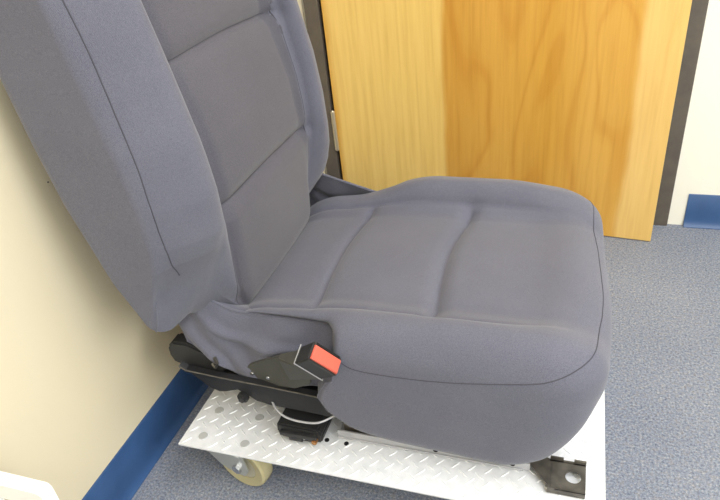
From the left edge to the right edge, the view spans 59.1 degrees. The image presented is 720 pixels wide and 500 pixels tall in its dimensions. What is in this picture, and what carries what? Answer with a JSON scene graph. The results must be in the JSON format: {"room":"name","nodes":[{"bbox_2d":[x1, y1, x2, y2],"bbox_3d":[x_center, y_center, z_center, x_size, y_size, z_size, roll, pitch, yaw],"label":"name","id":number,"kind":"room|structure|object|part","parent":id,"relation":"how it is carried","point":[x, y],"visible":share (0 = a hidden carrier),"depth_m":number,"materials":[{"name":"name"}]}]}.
{"room":"office room","nodes":[
{"label":"office room","id":0,"kind":"room"},
{"bbox_2d":[0,0,325,499],"bbox_3d":[-0.601,-0.626,0.622,0.121,2.500,5.100,5,34,18],"label":"wall","id":1,"kind":"structure","parent":0,"point":[80,369],"depth_m":1.01,"materials":[{"name":"beige paint"}]},
{"bbox_2d":[82,369,208,499],"bbox_3d":[-0.621,0.751,0.711,0.014,0.100,3.502,5,34,18],"label":"baseboard","id":2,"kind":"structure","parent":1,"relation":"attached to","point":[128,469],"depth_m":1.26,"materials":[{"name":"blue plastic"}]},
{"bbox_2d":[131,224,719,499],"bbox_3d":[0.650,0.543,0.952,2.650,0.060,5.100,5,34,18],"label":"floor","id":3,"kind":"structure","parent":0,"point":[662,389],"depth_m":1.29,"materials":[{"name":"carpet"}]},
{"bbox_2d":[0,471,58,499],"bbox_3d":[-0.465,0.477,0.868,0.148,0.361,0.178,5,34,18],"label":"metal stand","id":4,"kind":"object","parent":3,"relation":"on","point":[12,487],"visible":1,"depth_m":0.81,"materials":[{"name":"white metal"}]},
{"bbox_2d":[178,389,605,499],"bbox_3d":[0.109,0.269,1.302,0.722,0.132,0.603,5,34,18],"label":"platform dolly","id":5,"kind":"object","parent":3,"relation":"on","point":[245,438],"visible":0.17,"depth_m":1.07,"materials":[{"name":"metal"}]},
{"bbox_2d":[0,0,611,498],"bbox_3d":[-0.001,-0.157,1.035,0.820,0.888,0.570,5,34,18],"label":"seat","id":6,"kind":"object","parent":5,"relation":"on","point":[186,142],"visible":1,"depth_m":0.98,"materials":[{"name":"grey fabric"}]},
{"bbox_3d":[-0.271,-0.267,1.061,0.273,0.678,0.570,5,34,18],"label":"backrest","id":7,"kind":"part","parent":6,"relation":"part of","materials":[{"name":"grey fabric"}]},
{"bbox_3d":[-0.098,0.279,1.078,0.122,0.018,0.025,5,34,18],"label":"latch handle","id":8,"kind":"part","parent":6,"relation":"part of","materials":[{"name":"silver metal"}]},
{"bbox_2d":[246,176,611,464],"bbox_3d":[0.127,0.084,1.171,0.619,0.279,0.522,5,34,18],"label":"seat cushion","id":9,"kind":"object","parent":6,"relation":"on","point":[467,318],"depth_m":1.02,"materials":[{"name":"grey fabric"}]},
{"bbox_2d":[302,0,719,224],"bbox_3d":[0.864,-1.147,1.168,2.250,2.500,0.120,5,34,18],"label":"wall","id":10,"kind":"structure","parent":0,"point":[698,171],"depth_m":1.66,"materials":[{"name":"white paint"}]},
{"bbox_2d":[303,0,708,225],"bbox_3d":[0.304,-1.038,1.445,1.021,2.130,0.132,5,34,18],"label":"trim","id":11,"kind":"structure","parent":10,"relation":"attached to","point":[314,23],"depth_m":1.73,"materials":[{"name":"grey metal"}]},
{"bbox_2d":[321,0,691,240],"bbox_3d":[0.267,-0.941,1.373,0.937,2.047,0.108,9,36,23],"label":"door","id":12,"kind":"structure","parent":10,"relation":"in","point":[577,96],"depth_m":1.70,"materials":[{"name":"brown wood"}]},
{"bbox_2d":[683,194,719,229],"bbox_3d":[1.471,-0.061,1.597,1.179,0.100,0.014,5,34,18],"label":"baseboard","id":13,"kind":"structure","parent":10,"relation":"attached to","point":[702,211],"depth_m":1.77,"materials":[{"name":"blue plastic"}]}
]}

